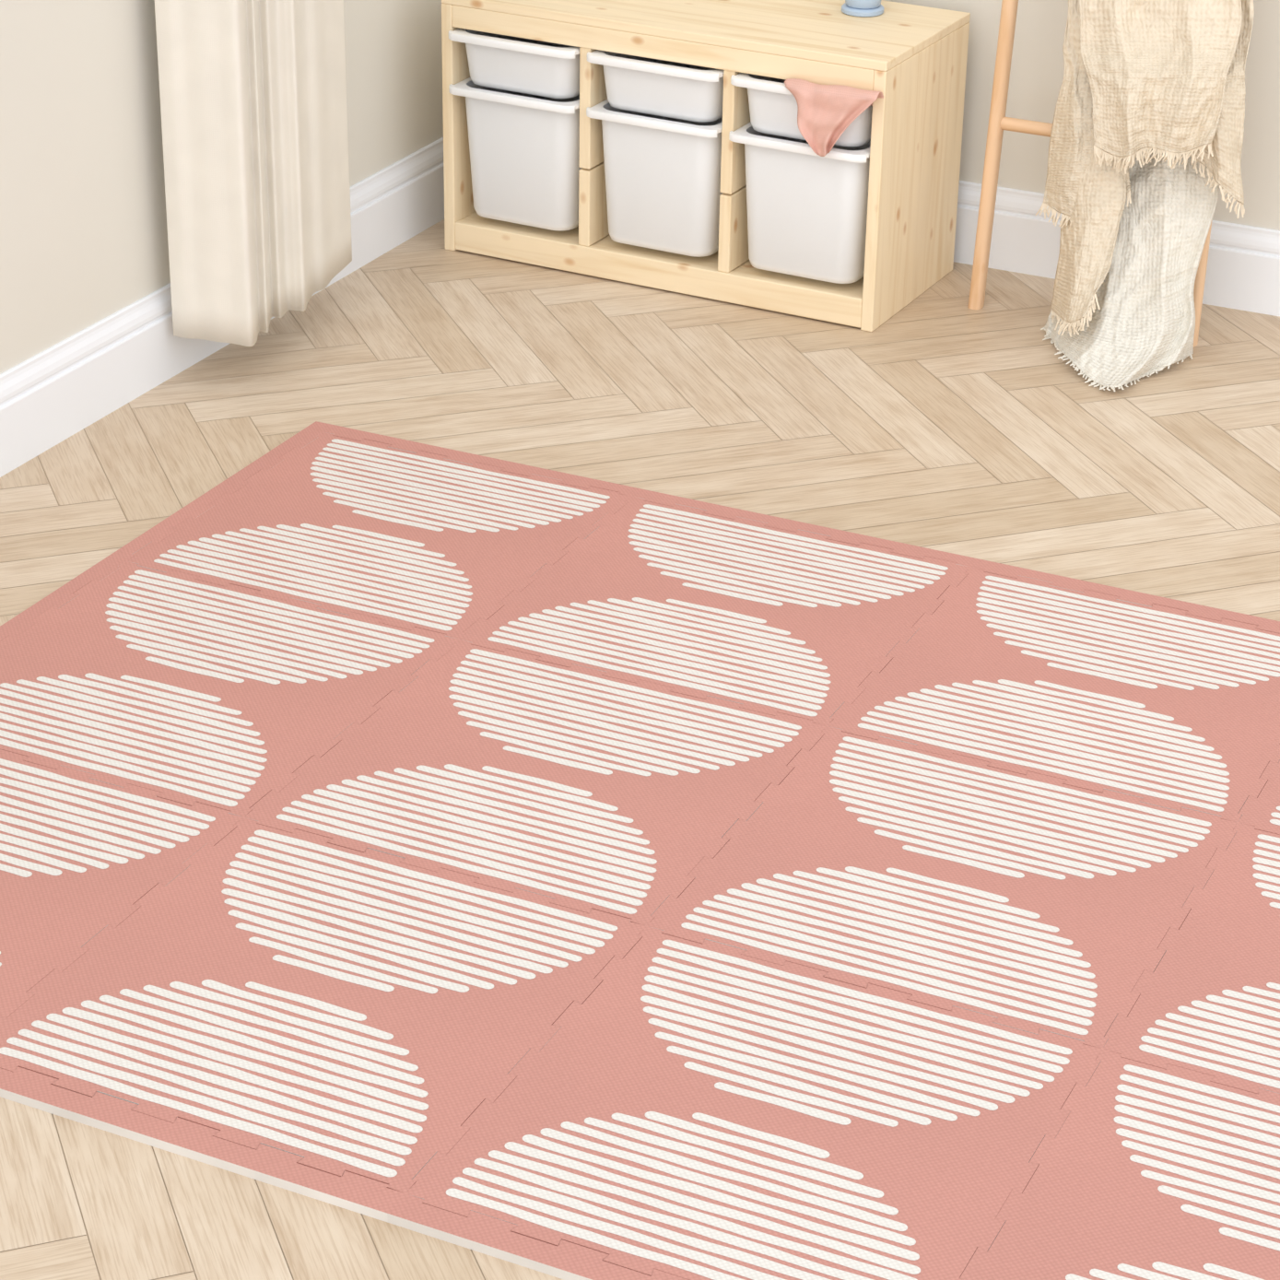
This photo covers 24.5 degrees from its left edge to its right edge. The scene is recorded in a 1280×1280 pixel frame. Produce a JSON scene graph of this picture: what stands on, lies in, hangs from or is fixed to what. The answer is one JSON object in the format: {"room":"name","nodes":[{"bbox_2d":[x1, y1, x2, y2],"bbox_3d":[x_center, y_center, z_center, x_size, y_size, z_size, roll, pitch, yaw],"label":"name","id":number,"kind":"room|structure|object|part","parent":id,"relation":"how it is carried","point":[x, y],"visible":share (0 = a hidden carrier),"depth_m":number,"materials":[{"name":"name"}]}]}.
{"room":"children's room","nodes":[
{"label":"children's room","id":0,"kind":"room"},
{"bbox_2d":[0,0,443,374],"bbox_3d":[-1.605,-0.929,3.421,0.100,2.520,6.090,13,29,22],"label":"wall","id":1,"kind":"structure","parent":0,"point":[84,229],"depth_m":4.99,"materials":[{"name":"paint"}]},
{"bbox_2d":[0,137,444,477],"bbox_3d":[-1.592,0.138,3.878,0.018,0.164,5.990,13,29,22],"label":"baseboard","id":2,"kind":"structure","parent":1,"relation":"attached to","point":[57,393],"depth_m":5.17,"materials":[{"name":"paint"}]},
{"bbox_2d":[154,0,352,346],"bbox_3d":[-0.636,-1.635,4.908,0.157,2.262,0.497,13,29,22],"label":"curtain","id":3,"kind":"object","parent":1,"relation":"hanging from","point":[252,93],"visible":1,"depth_m":5.16,"materials":[{"name":"beige fabric"}]},
{"bbox_2d":[0,219,1279,1279],"bbox_3d":[0.693,0.735,2.954,5.090,0.001,5.992,13,29,22],"label":"floor","id":4,"kind":"structure","parent":0,"point":[948,426],"depth_m":5.07,"materials":[{"name":"brown wood"}]},
{"bbox_2d":[0,556,125,640],"bbox_3d":[-0.939,-0.003,4.351,0.041,0.012,0.588,13,29,22],"label":"strip","id":5,"kind":"object","parent":4,"relation":"on","point":[21,622],"visible":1,"depth_m":4.46,"materials":[{"name":"pink plastic"}]},
{"bbox_2d":[0,1066,405,1222],"bbox_3d":[-0.525,0.546,3.271,0.588,0.012,0.044,13,29,22],"label":"strip","id":6,"kind":"object","parent":4,"relation":"on","point":[360,1194],"visible":1,"depth_m":3.24,"materials":[{"name":"pink plastic"}]},
{"bbox_2d":[107,428,322,561],"bbox_3d":[-0.685,-0.238,4.827,0.041,0.012,0.588,13,29,22],"label":"strip","id":7,"kind":"object","parent":4,"relation":"on","point":[159,532],"visible":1,"depth_m":4.81,"materials":[{"name":"pink plastic"}]},
{"bbox_2d":[305,421,640,495],"bbox_3d":[-0.288,-0.301,4.966,0.623,0.012,0.040,13,29,22],"label":"strip","id":8,"kind":"object","parent":4,"relation":"on","point":[512,467],"visible":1,"depth_m":4.96,"materials":[{"name":"pink plastic"}]},
{"bbox_2d":[387,1193,687,1279],"bbox_3d":[0.006,0.668,3.048,0.588,0.012,0.044,13,29,22],"label":"strip","id":9,"kind":"object","parent":4,"relation":"on","point":[478,1232],"visible":1,"depth_m":3.10,"materials":[{"name":"pink plastic"}]},
{"bbox_2d":[0,432,1279,1279],"bbox_3d":[0.130,0.245,3.894,2.359,0.012,1.791,13,29,22],"label":"play mat","id":10,"kind":"object","parent":4,"relation":"on","point":[710,1110],"depth_m":3.76,"materials":[{"name":"pink plastic"}]},
{"bbox_2d":[441,0,970,331],"bbox_3d":[0.120,-0.995,5.798,0.940,0.520,0.405,14,29,24],"label":"storage unit","id":11,"kind":"object","parent":4,"relation":"on","point":[916,56],"visible":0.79,"depth_m":5.62,"materials":[{"name":"brown wood"}]},
{"bbox_3d":[-0.286,-1.088,5.989,0.024,0.502,0.405,14,29,24],"label":"panel","id":12,"kind":"part","parent":11,"relation":"part of","materials":[{"name":"brown wood"}]},
{"bbox_2d":[448,27,580,98],"bbox_3d":[-0.164,-1.174,5.834,0.279,0.110,0.391,14,29,24],"label":"storage bin","id":13,"kind":"object","parent":11,"relation":"in","point":[495,61],"visible":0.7,"depth_m":5.69,"materials":[{"name":"white plastic"}]},
{"bbox_2d":[448,76,582,230],"bbox_3d":[-0.167,-1.006,5.918,0.279,0.272,0.391,14,29,24],"label":"storage bin","id":14,"kind":"object","parent":11,"relation":"on","point":[524,148],"visible":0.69,"depth_m":5.78,"materials":[{"name":"white plastic"}]},
{"bbox_2d":[586,99,723,257],"bbox_3d":[0.103,-0.939,5.794,0.279,0.272,0.391,14,29,24],"label":"storage bin","id":15,"kind":"object","parent":11,"relation":"on","point":[663,174],"visible":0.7,"depth_m":5.66,"materials":[{"name":"white plastic"}]},
{"bbox_2d":[587,49,723,122],"bbox_3d":[0.106,-1.107,5.709,0.279,0.110,0.391,14,29,24],"label":"storage bin","id":16,"kind":"object","parent":11,"relation":"in","point":[638,84],"visible":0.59,"depth_m":5.57,"materials":[{"name":"white plastic"}]},
{"bbox_3d":[0.027,-0.717,5.747,0.892,0.058,0.020,14,29,24],"label":"rail","id":17,"kind":"part","parent":11,"relation":"part of","materials":[{"name":"brown wood"}]},
{"bbox_3d":[0.121,-0.814,5.899,0.892,0.015,0.385,14,29,24],"label":"board","id":18,"kind":"part","parent":11,"relation":"part of","materials":[{"name":"brown wood"}]},
{"bbox_3d":[0.034,-1.117,5.546,0.892,0.044,0.020,14,29,24],"label":"rail","id":19,"kind":"part","parent":11,"relation":"part of","materials":[{"name":"brown wood"}]},
{"bbox_2d":[728,122,870,283],"bbox_3d":[0.374,-0.871,5.669,0.279,0.272,0.391,14,29,24],"label":"storage bin","id":20,"kind":"object","parent":11,"relation":"on","point":[807,210],"visible":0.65,"depth_m":5.53,"materials":[{"name":"white plastic"}]},
{"bbox_2d":[730,72,872,146],"bbox_3d":[0.377,-1.039,5.585,0.279,0.110,0.391,14,29,24],"label":"storage bin","id":21,"kind":"object","parent":11,"relation":"in","point":[773,110],"visible":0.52,"depth_m":5.46,"materials":[{"name":"white plastic"}]},
{"bbox_2d":[784,78,883,156],"bbox_3d":[0.352,-0.956,5.406,0.190,0.131,0.080,13,29,22],"label":"cloth","id":22,"kind":"object","parent":21,"relation":"hanging from","point":[825,111],"visible":1,"depth_m":5.38,"materials":[{"name":"pink fabric"}]},
{"bbox_2d":[841,0,883,17],"bbox_3d":[0.427,-1.246,5.620,0.082,0.098,0.082,13,29,22],"label":"cup","id":23,"kind":"object","parent":11,"relation":"on","point":[863,8],"visible":1,"depth_m":5.61,"materials":[{"name":"blue ceramic"}]},
{"bbox_3d":[0.525,-0.886,5.615,0.024,0.502,0.405,14,29,24],"label":"panel","id":24,"kind":"part","parent":11,"relation":"part of","materials":[{"name":"brown wood"}]},
{"bbox_2d":[631,488,977,566],"bbox_3d":[0.258,-0.175,4.736,0.588,0.012,0.040,13,29,22],"label":"strip","id":25,"kind":"object","parent":4,"relation":"on","point":[773,522],"visible":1,"depth_m":4.73,"materials":[{"name":"pink plastic"}]},
{"bbox_2d":[968,0,1212,346],"bbox_3d":[0.903,-1.427,5.314,0.452,1.750,0.257,13,29,22],"label":"ladder","id":26,"kind":"object","parent":4,"relation":"on","point":[998,122],"visible":0.53,"depth_m":5.56,"materials":[{"name":"brown wood"}]},
{"bbox_3d":[0.712,-1.470,5.395,0.027,1.750,0.257,13,29,22],"label":"rail","id":27,"kind":"part","parent":26,"relation":"part of","materials":[{"name":"brown wood"}]},
{"bbox_2d":[1040,148,1218,391],"bbox_3d":[0.882,-0.954,5.276,0.304,0.932,0.424,13,29,22],"label":"blanket","id":28,"kind":"object","parent":26,"relation":"hanging from","point":[1144,324],"visible":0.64,"depth_m":5.39,"materials":[{"name":"white fabric"}]},
{"bbox_2d":[1035,0,1254,336],"bbox_3d":[0.901,-0.987,5.303,0.412,0.919,0.316,13,29,22],"label":"blanket","id":29,"kind":"object","parent":26,"relation":"hanging from","point":[1140,76],"visible":1,"depth_m":5.29,"materials":[{"name":"beige fabric"}]},
{"bbox_3d":[1.079,-1.386,5.240,0.028,1.750,0.261,8,28,14],"label":"rail","id":30,"kind":"part","parent":26,"relation":"part of","materials":[{"name":"brown wood"}]},
{"bbox_2d":[971,558,1279,634],"bbox_3d":[0.788,-0.054,4.513,0.588,0.012,0.040,13,29,22],"label":"strip","id":31,"kind":"object","parent":4,"relation":"on","point":[990,567],"visible":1,"depth_m":4.53,"materials":[{"name":"pink plastic"}]},
{"bbox_2d":[883,0,1279,230],"bbox_3d":[2.028,-1.587,4.859,5.088,2.520,0.100,13,29,22],"label":"wall","id":32,"kind":"structure","parent":0,"point":[1036,78],"depth_m":5.69,"materials":[{"name":"paint"}]},
{"bbox_2d":[953,180,1279,316],"bbox_3d":[1.984,-0.528,5.331,5.088,0.164,0.018,13,29,22],"label":"baseboard","id":33,"kind":"structure","parent":32,"relation":"attached to","point":[1243,267],"depth_m":5.81,"materials":[{"name":"paint"}]}
]}

